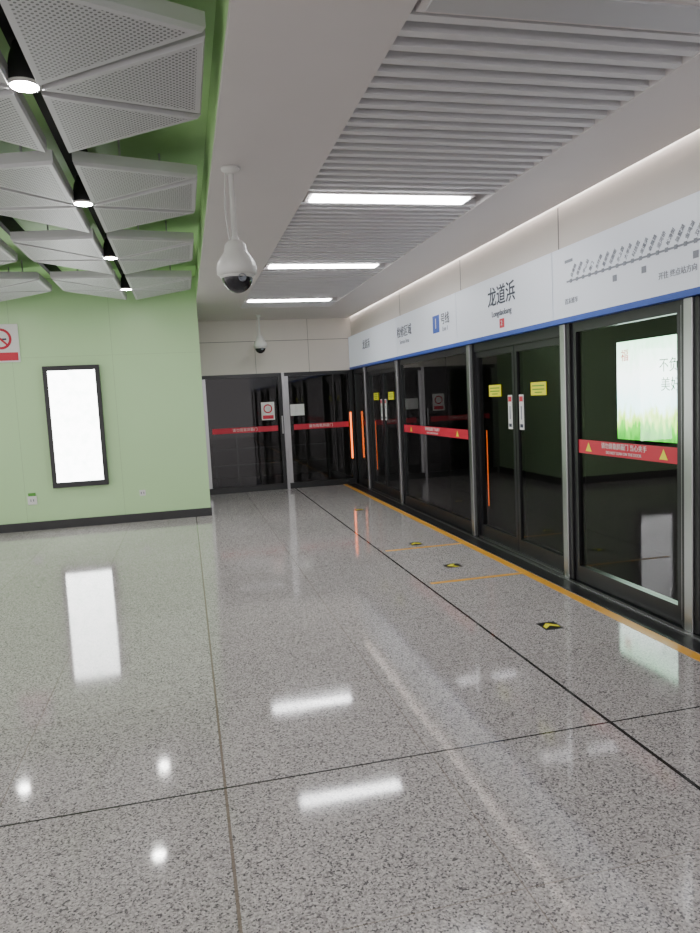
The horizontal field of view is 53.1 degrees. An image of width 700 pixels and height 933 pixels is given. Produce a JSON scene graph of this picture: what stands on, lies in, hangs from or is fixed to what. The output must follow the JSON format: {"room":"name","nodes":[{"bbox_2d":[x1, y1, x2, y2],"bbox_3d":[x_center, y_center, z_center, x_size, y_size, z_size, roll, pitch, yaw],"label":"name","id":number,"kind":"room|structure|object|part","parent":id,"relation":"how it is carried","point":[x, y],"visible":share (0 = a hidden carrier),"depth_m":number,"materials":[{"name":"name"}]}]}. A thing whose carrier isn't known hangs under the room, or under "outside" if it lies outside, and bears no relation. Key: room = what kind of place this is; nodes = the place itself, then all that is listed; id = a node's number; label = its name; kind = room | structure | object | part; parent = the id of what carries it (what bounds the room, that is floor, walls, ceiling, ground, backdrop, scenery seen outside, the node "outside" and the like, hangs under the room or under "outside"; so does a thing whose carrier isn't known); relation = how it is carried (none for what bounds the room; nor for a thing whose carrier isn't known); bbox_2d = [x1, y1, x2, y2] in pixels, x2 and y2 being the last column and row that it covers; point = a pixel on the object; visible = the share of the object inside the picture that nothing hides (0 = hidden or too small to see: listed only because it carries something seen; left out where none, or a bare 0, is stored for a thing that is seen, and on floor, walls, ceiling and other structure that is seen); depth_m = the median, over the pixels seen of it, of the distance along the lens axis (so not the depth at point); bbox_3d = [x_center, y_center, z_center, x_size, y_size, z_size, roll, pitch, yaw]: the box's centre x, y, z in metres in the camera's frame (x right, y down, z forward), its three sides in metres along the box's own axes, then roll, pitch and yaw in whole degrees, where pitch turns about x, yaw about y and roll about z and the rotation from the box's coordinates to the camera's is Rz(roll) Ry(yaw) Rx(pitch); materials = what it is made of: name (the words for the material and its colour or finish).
{"room":"metro station","nodes":[
{"label":"metro station","id":0,"kind":"room"},
{"bbox_2d":[0,277,210,524],"bbox_3d":[-5.985,-0.628,8.481,8.250,3.180,0.100,-4,6,-13],"label":"wall","id":1,"kind":"structure","parent":0,"point":[146,351],"depth_m":9.11,"materials":[{"name":"green paint"}]},
{"bbox_2d":[0,324,20,362],"bbox_3d":[-4.353,-1.534,8.724,0.420,0.470,0.025,-4,6,-13],"label":"no smoking sign","id":2,"kind":"object","parent":1,"relation":"attached to","point":[9,337],"visible":1,"depth_m":8.74,"materials":[{"name":"white plastic"}]},
{"bbox_2d":[27,493,36,504],"bbox_3d":[-4.072,0.415,8.966,0.110,0.150,0.014,-4,6,-13],"label":"wall socket","id":3,"kind":"object","parent":1,"relation":"attached to","point":[32,498],"visible":1,"depth_m":8.96,"materials":[{"name":"white plastic"}]},
{"bbox_2d":[42,364,108,488],"bbox_3d":[-3.517,-0.515,8.987,0.680,1.550,0.070,-4,6,-13],"label":"advertising light box","id":4,"kind":"object","parent":1,"relation":"attached to","point":[72,393],"visible":1,"depth_m":8.97,"materials":[{"name":"white plastic"}]},
{"bbox_2d":[0,507,211,532],"bbox_3d":[-5.890,0.902,8.577,8.262,0.110,0.015,-4,6,-13],"label":"baseboard","id":5,"kind":"structure","parent":1,"relation":"attached to","point":[139,517],"depth_m":9.18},
{"bbox_2d":[139,490,145,495],"bbox_3d":[-2.748,0.349,9.273,0.076,0.076,0.014,-4,6,-13],"label":"wall socket","id":6,"kind":"object","parent":1,"relation":"attached to","point":[142,492],"visible":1,"depth_m":9.27,"materials":[{"name":"white plastic"}]},
{"bbox_2d":[195,0,228,295],"bbox_3d":[-0.122,-1.654,1.168,0.020,0.288,16.600,-4,6,-13],"label":"trim","id":7,"kind":"structure","parent":1,"relation":"attached to","point":[221,13],"depth_m":3.62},
{"bbox_2d":[0,0,215,277],"bbox_3d":[-4.190,-1.552,0.214,8.370,0.100,16.800,-4,6,-13],"label":"ceiling","id":8,"kind":"structure","parent":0,"point":[184,143],"depth_m":4.58,"materials":[{"name":"concrete"}]},
{"bbox_2d":[0,0,205,301],"bbox_3d":[-4.425,-1.511,2.163,7.780,0.338,12.020,-4,6,-13],"label":"ceiling panels","id":9,"kind":"object","parent":8,"relation":"attached to","point":[107,71],"visible":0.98,"depth_m":3.46,"materials":[{"name":"metal"}]},
{"bbox_2d":[7,39,42,93],"bbox_3d":[-1.352,-1.658,2.888,0.140,0.174,0.140,-4,6,-13],"label":"recessed light","id":10,"kind":"object","parent":9,"relation":"attached to","point":[21,79],"visible":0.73,"depth_m":2.84,"materials":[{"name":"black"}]},
{"bbox_2d":[205,374,336,479],"bbox_3d":[-1.686,-1.241,14.189,2.750,2.850,0.100,-4,6,-13],"label":"wall","id":11,"kind":"structure","parent":0,"point":[235,402],"depth_m":14.17,"materials":[{"name":"glass"}]},
{"bbox_2d":[198,317,350,375],"bbox_3d":[-1.206,-1.083,11.840,2.610,2.950,0.102,-4,6,-13],"label":"wall","id":12,"kind":"structure","parent":0,"point":[293,345],"depth_m":11.70,"materials":[{"name":"metal"}]},
{"bbox_2d":[202,373,287,494],"bbox_3d":[-1.758,-0.552,11.736,1.315,1.970,0.060,-4,6,-13],"label":"frame","id":13,"kind":"object","parent":12,"relation":"attached to","point":[213,491],"visible":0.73,"depth_m":11.73,"materials":[{"name":"metal"}]},
{"bbox_2d":[284,370,356,488],"bbox_3d":[-0.499,-0.644,12.026,1.175,1.970,0.060,-4,6,-13],"label":"frame","id":14,"kind":"object","parent":12,"relation":"attached to","point":[304,484],"visible":0.98,"depth_m":12.01,"materials":[{"name":"metal"}]},
{"bbox_2d":[350,412,353,457],"bbox_3d":[0.027,-0.543,12.117,0.025,0.800,0.018,-4,6,-13],"label":"led strip","id":15,"kind":"object","parent":12,"relation":"attached to","point":[350,412],"visible":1,"depth_m":12.11,"materials":[{"name":"orange plastic"}]},
{"bbox_2d":[372,488,399,500],"bbox_3d":[0.586,0.425,10.566,0.090,0.016,1.600,-4,6,-13],"label":"sill","id":16,"kind":"structure","parent":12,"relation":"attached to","point":[372,488],"depth_m":10.53,"materials":[{"name":"metal"}]},
{"bbox_2d":[368,369,386,493],"bbox_3d":[0.452,-0.547,10.864,0.060,1.870,0.796,-4,6,-13],"label":"leaf","id":17,"kind":"object","parent":16,"relation":"on","point":[377,485],"visible":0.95,"depth_m":11.16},
{"bbox_2d":[380,399,382,419],"bbox_3d":[0.478,-0.858,10.542,0.006,0.310,0.080,-4,6,-13],"label":"notice","id":18,"kind":"object","parent":17,"relation":"attached to","point":[380,399],"visible":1,"depth_m":10.53,"materials":[{"name":"white plastic"}]},
{"bbox_2d":[382,367,399,499],"bbox_3d":[0.636,-0.479,10.085,0.060,1.870,0.796,-4,6,-13],"label":"leaf","id":19,"kind":"object","parent":16,"relation":"on","point":[394,492],"visible":0.55,"depth_m":10.41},
{"bbox_2d":[385,399,386,419],"bbox_3d":[0.528,-0.840,10.329,0.006,0.310,0.080,-4,6,-13],"label":"notice","id":20,"kind":"object","parent":19,"relation":"attached to","point":[385,399],"visible":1,"depth_m":10.32,"materials":[{"name":"white plastic"}]},
{"bbox_2d":[388,392,393,399],"bbox_3d":[0.585,-1.014,10.026,0.006,0.110,0.260,-4,6,-13],"label":"sticker","id":21,"kind":"object","parent":19,"relation":"attached to","point":[390,394],"visible":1,"depth_m":10.02,"materials":[{"name":"yellow paper"}]},
{"bbox_2d":[479,535,562,573],"bbox_3d":[1.571,0.786,6.406,0.090,0.016,1.680,-4,6,-13],"label":"sill","id":22,"kind":"structure","parent":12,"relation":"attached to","point":[481,536],"depth_m":6.28,"materials":[{"name":"metal"}]},
{"bbox_2d":[475,345,518,551],"bbox_3d":[1.439,-0.188,6.725,0.075,1.870,0.836,-4,6,-13],"label":"leaf","id":23,"kind":"object","parent":22,"relation":"on","point":[503,537],"depth_m":7.02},
{"bbox_3d":[1.401,0.018,7.111,0.005,0.770,0.010,-4,6,-13],"label":"led gap strip","id":24,"kind":"part","parent":23,"relation":"part of","materials":[{"name":"plastic"}]},
{"bbox_2d":[489,385,500,396],"bbox_3d":[1.380,-0.722,6.665,0.006,0.110,0.260,-4,6,-13],"label":"sticker","id":25,"kind":"object","parent":23,"relation":"attached to","point":[494,390],"visible":1,"depth_m":6.67,"materials":[{"name":"yellow paper"}]},
{"bbox_2d":[508,395,512,428],"bbox_3d":[1.462,-0.497,6.382,0.006,0.310,0.080,-4,6,-13],"label":"notice","id":26,"kind":"object","parent":23,"relation":"attached to","point":[510,410],"visible":1,"depth_m":6.37,"materials":[{"name":"white plastic"}]},
{"bbox_2d":[514,337,562,570],"bbox_3d":[1.625,-0.116,5.905,0.060,1.870,0.836,-4,6,-13],"label":"leaf","id":27,"kind":"object","parent":22,"relation":"on","point":[554,558],"visible":0.57,"depth_m":6.22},
{"bbox_2d":[519,395,523,429],"bbox_3d":[1.512,-0.478,6.169,0.006,0.310,0.080,-4,6,-13],"label":"notice","id":28,"kind":"object","parent":27,"relation":"attached to","point":[521,397],"visible":1,"depth_m":6.16,"materials":[{"name":"white plastic"}]},
{"bbox_2d":[531,381,546,394],"bbox_3d":[1.574,-0.651,5.847,0.006,0.110,0.260,-4,6,-13],"label":"sticker","id":29,"kind":"object","parent":27,"relation":"attached to","point":[537,388],"visible":1,"depth_m":5.84,"materials":[{"name":"yellow paper"}]},
{"label":"glass","id":30,"kind":"object","parent":12,"relation":"attached to","visible":0},
{"bbox_2d":[212,425,277,434],"bbox_3d":[-1.748,-0.611,11.718,1.095,0.090,0.006,-4,6,-13],"label":"warning strip","id":31,"kind":"object","parent":30,"relation":"attached to","point":[260,428],"visible":1,"depth_m":11.71,"materials":[{"name":"red plastic"}]},
{"bbox_2d":[233,428,256,431],"bbox_3d":[-1.758,-0.615,11.710,0.412,0.055,0.002,-4,6,-13],"label":"warning text","id":32,"kind":"object","parent":31,"relation":"on","point":[240,428],"depth_m":11.72},
{"bbox_2d":[261,402,274,419],"bbox_3d":[-1.380,-0.932,11.774,0.220,0.300,0.012,-4,6,-13],"label":"notice","id":33,"kind":"object","parent":30,"relation":"attached to","point":[265,416],"visible":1,"depth_m":11.77,"materials":[{"name":"white plastic"}]},
{"label":"glass","id":34,"kind":"object","parent":12,"relation":"attached to","visible":0},
{"bbox_2d":[290,404,304,415],"bbox_3d":[-0.894,-0.963,11.887,0.240,0.190,0.010,-4,6,-13],"label":"notice","id":35,"kind":"object","parent":34,"relation":"attached to","point":[295,409],"visible":1,"depth_m":11.88,"materials":[{"name":"white paper"}]},
{"bbox_2d":[294,421,348,429],"bbox_3d":[-0.489,-0.703,12.008,0.955,0.090,0.006,-4,6,-13],"label":"warning strip","id":36,"kind":"object","parent":34,"relation":"attached to","point":[335,424],"visible":1,"depth_m":12.01,"materials":[{"name":"red plastic"}]},
{"bbox_2d":[309,423,332,427],"bbox_3d":[-0.499,-0.706,12.000,0.412,0.055,0.002,-4,6,-13],"label":"warning text","id":37,"kind":"object","parent":36,"relation":"on","point":[316,425],"depth_m":12.00},
{"bbox_2d":[0,471,699,932],"bbox_3d":[-3.215,1.447,3.026,11.100,0.150,21.300,-4,6,-13],"label":"floor","id":38,"kind":"structure","parent":0,"point":[257,714],"depth_m":3.11,"materials":[{"name":"stone"}]},
{"bbox_2d":[213,426,331,485],"bbox_3d":[-1.430,-0.219,13.065,2.200,1.015,0.040,-4,6,-13],"label":"railing","id":39,"kind":"object","parent":38,"relation":"on","point":[327,443],"visible":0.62,"depth_m":13.01,"materials":[{"name":"metal"}]},
{"bbox_2d":[281,373,289,488],"bbox_3d":[-1.095,-0.600,11.889,0.042,1.969,0.080,-4,6,-13],"label":"steel mullion","id":40,"kind":"object","parent":38,"relation":"on","point":[282,374],"visible":1,"depth_m":11.85,"materials":[{"name":"grey metal"}]},
{"bbox_2d":[409,542,422,545],"bbox_3d":[0.663,0.778,7.062,0.120,0.002,0.140,-4,6,-13],"label":"sticker","id":41,"kind":"object","parent":38,"relation":"on","point":[411,543],"visible":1,"depth_m":7.05,"materials":[{"name":"yellow plastic"}]},
{"bbox_2d":[443,563,460,567],"bbox_3d":[0.892,0.862,6.092,0.140,0.002,0.120,-4,6,-13],"label":"sticker","id":42,"kind":"object","parent":38,"relation":"on","point":[454,564],"visible":1,"depth_m":6.09,"materials":[{"name":"yellow plastic"}]},
{"bbox_2d":[385,543,521,583],"bbox_3d":[0.875,0.847,6.262,0.785,0.002,1.324,-4,6,-13],"label":"queue marking","id":43,"kind":"object","parent":38,"relation":"on","point":[454,543],"visible":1,"depth_m":5.69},
{"bbox_2d":[343,484,699,661],"bbox_3d":[2.071,1.102,3.061,0.070,0.002,18.800,-4,6,-13],"label":"floor line","id":44,"kind":"object","parent":38,"relation":"on","point":[682,649],"visible":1,"depth_m":5.12,"materials":[{"name":"yellow paint"}]},
{"bbox_2d":[536,621,563,629],"bbox_3d":[1.265,1.007,4.429,0.120,0.002,0.140,-4,6,-13],"label":"sticker","id":45,"kind":"object","parent":38,"relation":"on","point":[551,625],"visible":1,"depth_m":4.42,"materials":[{"name":"yellow plastic"}]},
{"bbox_2d":[332,357,451,510],"bbox_3d":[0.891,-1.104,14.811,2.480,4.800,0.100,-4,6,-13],"label":"glass panels","id":46,"kind":"object","parent":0,"point":[426,381],"depth_m":14.87,"materials":[{"name":"clear glass"}]},
{"bbox_2d":[196,0,699,321],"bbox_3d":[0.869,-1.712,2.532,2.565,0.120,18.800,-4,6,-13],"label":"ceiling","id":47,"kind":"structure","parent":0,"point":[294,73],"depth_m":3.72,"materials":[{"name":"white paint"}]},
{"bbox_2d":[217,165,256,292],"bbox_3d":[-0.672,-1.370,4.073,0.232,0.708,0.234,-4,6,-13],"label":"dome security camera","id":48,"kind":"object","parent":47,"relation":"hanging from","point":[237,269],"visible":1,"depth_m":4.03,"materials":[{"name":"white plastic"}]},
{"bbox_2d":[254,314,266,352],"bbox_3d":[-1.413,-2.067,10.931,0.209,0.595,0.213,-4,6,-13],"label":"dome security camera","id":49,"kind":"object","parent":47,"relation":"hanging from","point":[260,345],"visible":1,"depth_m":10.89,"materials":[{"name":"white plastic"}]},
{"bbox_2d":[245,297,332,301],"bbox_3d":[-0.823,-2.289,9.507,1.180,0.074,0.200,-4,6,-13],"label":"ceiling light","id":50,"kind":"object","parent":47,"relation":"attached to","point":[307,298],"visible":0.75,"depth_m":9.46,"materials":[{"name":"white plastic"}]},
{"bbox_2d":[265,263,381,268],"bbox_3d":[-0.273,-2.086,7.179,1.180,0.074,0.200,-4,6,-13],"label":"ceiling light","id":51,"kind":"object","parent":47,"relation":"attached to","point":[326,265],"visible":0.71,"depth_m":7.15,"materials":[{"name":"white plastic"}]},
{"bbox_2d":[304,191,474,203],"bbox_3d":[0.278,-1.884,4.852,1.180,0.074,0.200,-4,6,-13],"label":"ceiling light","id":52,"kind":"object","parent":47,"relation":"attached to","point":[311,196],"visible":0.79,"depth_m":4.81,"materials":[{"name":"white plastic"}]},
{"bbox_2d":[241,6,699,307],"bbox_3d":[0.360,-1.893,4.697,1.306,0.095,11.263,-4,6,-13],"label":"ceiling slats","id":53,"kind":"object","parent":47,"relation":"attached to","point":[457,104],"depth_m":3.56,"materials":[{"name":"white metal"}]},
{"bbox_2d":[415,0,699,33],"bbox_3d":[0.829,-1.682,2.525,1.180,0.074,0.200,-4,6,-13],"label":"ceiling panel","id":54,"kind":"object","parent":47,"relation":"attached to","point":[682,16],"visible":1,"depth_m":2.53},
{"bbox_2d":[348,483,699,653],"bbox_3d":[2.310,1.156,3.122,0.395,0.160,18.800,-4,6,-13],"label":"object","id":55,"kind":"structure","parent":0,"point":[664,627],"depth_m":5.34,"materials":[{"name":"metal"}]},
{"bbox_2d":[353,368,367,486],"bbox_3d":[0.215,-0.658,11.753,0.066,1.960,0.755,-4,6,-13],"label":"screen panel","id":56,"kind":"object","parent":55,"relation":"on","point":[362,480],"visible":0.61,"depth_m":12.05,"materials":[{"name":"metal"}]},
{"bbox_2d":[363,367,372,488],"bbox_3d":[0.315,-0.619,11.313,0.115,1.960,0.150,-4,6,-13],"label":"steel pillar","id":57,"kind":"structure","parent":55,"relation":"on","point":[365,373],"depth_m":11.26,"materials":[{"name":"grey metal"}]},
{"bbox_2d":[394,360,404,503],"bbox_3d":[0.716,-0.472,9.616,0.115,1.960,0.150,-4,6,-13],"label":"steel pillar","id":58,"kind":"structure","parent":55,"relation":"on","point":[396,362],"depth_m":9.57,"materials":[{"name":"silver metal"}]},
{"bbox_2d":[399,346,471,532],"bbox_3d":[1.008,-0.367,8.405,0.066,1.960,2.350,-4,6,-13],"label":"screen panel","id":59,"kind":"object","parent":55,"relation":"on","point":[460,521],"visible":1,"depth_m":8.60,"materials":[{"name":"metal"}]},
{"bbox_2d":[466,344,480,535],"bbox_3d":[1.290,-0.261,7.192,0.115,1.960,0.150,-4,6,-13],"label":"steel pillar","id":60,"kind":"structure","parent":55,"relation":"on","point":[470,354],"depth_m":7.14,"materials":[{"name":"silver metal"}]},
{"bbox_2d":[558,323,575,578],"bbox_3d":[1.710,-0.107,5.418,0.115,1.960,0.150,-4,6,-13],"label":"steel pillar","id":61,"kind":"structure","parent":55,"relation":"on","point":[565,350],"depth_m":5.38,"materials":[{"name":"silver metal"}]},
{"bbox_2d":[571,300,681,625],"bbox_3d":[1.871,-0.050,4.754,0.066,1.960,1.220,-4,6,-13],"label":"door frame","id":62,"kind":"structure","parent":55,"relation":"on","point":[670,609],"depth_m":4.82,"materials":[{"name":"metal"}]},
{"bbox_2d":[681,295,699,634],"bbox_3d":[2.024,0.008,4.089,0.115,1.960,0.150,-4,6,-13],"label":"steel pillar","id":63,"kind":"structure","parent":55,"relation":"on","point":[690,306],"depth_m":4.06,"materials":[{"name":"silver metal"}]},
{"bbox_2d":[350,129,699,368],"bbox_3d":[2.237,-1.393,2.884,0.122,1.040,18.800,-4,6,-13],"label":"wall","id":64,"kind":"structure","parent":0,"point":[670,174],"depth_m":5.20,"materials":[{"name":"white paint"}]},
{"bbox_2d":[366,361,394,371],"bbox_3d":[0.486,-1.481,10.377,0.080,0.080,1.600,-4,6,-13],"label":"rail","id":65,"kind":"object","parent":64,"relation":"attached to","point":[388,364],"visible":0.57,"depth_m":10.34,"materials":[{"name":"grey metal"}]},
{"bbox_2d":[473,326,558,351],"bbox_3d":[1.470,-1.120,6.217,0.080,0.080,1.680,-4,6,-13],"label":"rail","id":66,"kind":"object","parent":64,"relation":"attached to","point":[552,332],"visible":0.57,"depth_m":6.07,"materials":[{"name":"grey metal"}]},
{"bbox_2d":[348,191,699,369],"bbox_3d":[2.162,-1.143,2.877,0.066,0.548,18.780,-4,6,-13],"label":"sign band","id":67,"kind":"object","parent":64,"relation":"attached to","point":[651,258],"visible":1,"depth_m":5.13,"materials":[{"name":"white plastic"}]},
{"bbox_2d":[446,314,677,600],"bbox_3d":[4.586,-0.348,4.768,0.100,4.900,21.200,-4,6,-13],"label":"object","id":68,"kind":"structure","parent":0,"point":[632,526],"depth_m":9.89,"materials":[{"name":"glass"}]},
{"bbox_2d":[614,329,676,447],"bbox_3d":[3.650,-0.899,8.175,0.115,1.340,1.730,-4,6,-13],"label":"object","id":69,"kind":"object","parent":68,"relation":"attached to","point":[645,364],"visible":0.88,"depth_m":8.36,"materials":[{"name":"white"}]},
{"bbox_2d":[621,350,627,360],"bbox_3d":[3.427,-1.388,8.737,0.002,0.146,0.148,-4,6,-13],"label":"art","id":70,"kind":"object","parent":69,"relation":"attached to","point":[624,353],"depth_m":8.74},
{"bbox_2d":[659,357,676,371],"bbox_3d":[3.623,-1.161,7.958,0.002,0.156,0.319,-4,6,-13],"label":"art","id":71,"kind":"object","parent":69,"relation":"attached to","point":[666,364],"depth_m":7.97},
{"bbox_2d":[661,377,676,390],"bbox_3d":[3.641,-0.940,7.947,0.002,0.157,0.326,-4,6,-13],"label":"art","id":72,"kind":"object","parent":69,"relation":"attached to","point":[667,383],"depth_m":7.98},
{"bbox_3d":[3.246,-2.370,4.275,2.440,0.650,21.200,-4,6,-13],"label":"ceiling","id":73,"kind":"structure","parent":0,"visible":0},
{"bbox_2d":[0,4,123,275],"bbox_3d":[-4.865,-1.604,2.360,7.185,0.149,12.080,-4,6,-13],"label":"channel","id":74,"kind":"object","parent":73,"relation":"attached to","point":[8,224],"visible":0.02,"depth_m":4.21,"materials":[{"name":"black metal"}]},
{"bbox_2d":[72,175,93,206],"bbox_3d":[-1.751,-1.805,4.575,0.140,0.174,0.140,-4,6,-13],"label":"recessed light","id":75,"kind":"object","parent":74,"relation":"attached to","point":[81,198],"visible":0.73,"depth_m":4.53,"materials":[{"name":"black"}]},
{"bbox_2d":[103,238,117,259],"bbox_3d":[-2.150,-1.951,6.262,0.140,0.174,0.140,-4,6,-13],"label":"recessed light","id":76,"kind":"object","parent":74,"relation":"attached to","point":[109,254],"visible":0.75,"depth_m":6.21,"materials":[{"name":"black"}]},
{"bbox_2d":[120,274,130,290],"bbox_3d":[-2.549,-2.098,7.949,0.140,0.174,0.140,-4,6,-13],"label":"recessed light","id":77,"kind":"object","parent":74,"relation":"attached to","point":[125,286],"visible":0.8,"depth_m":7.90,"materials":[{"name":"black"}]}
]}

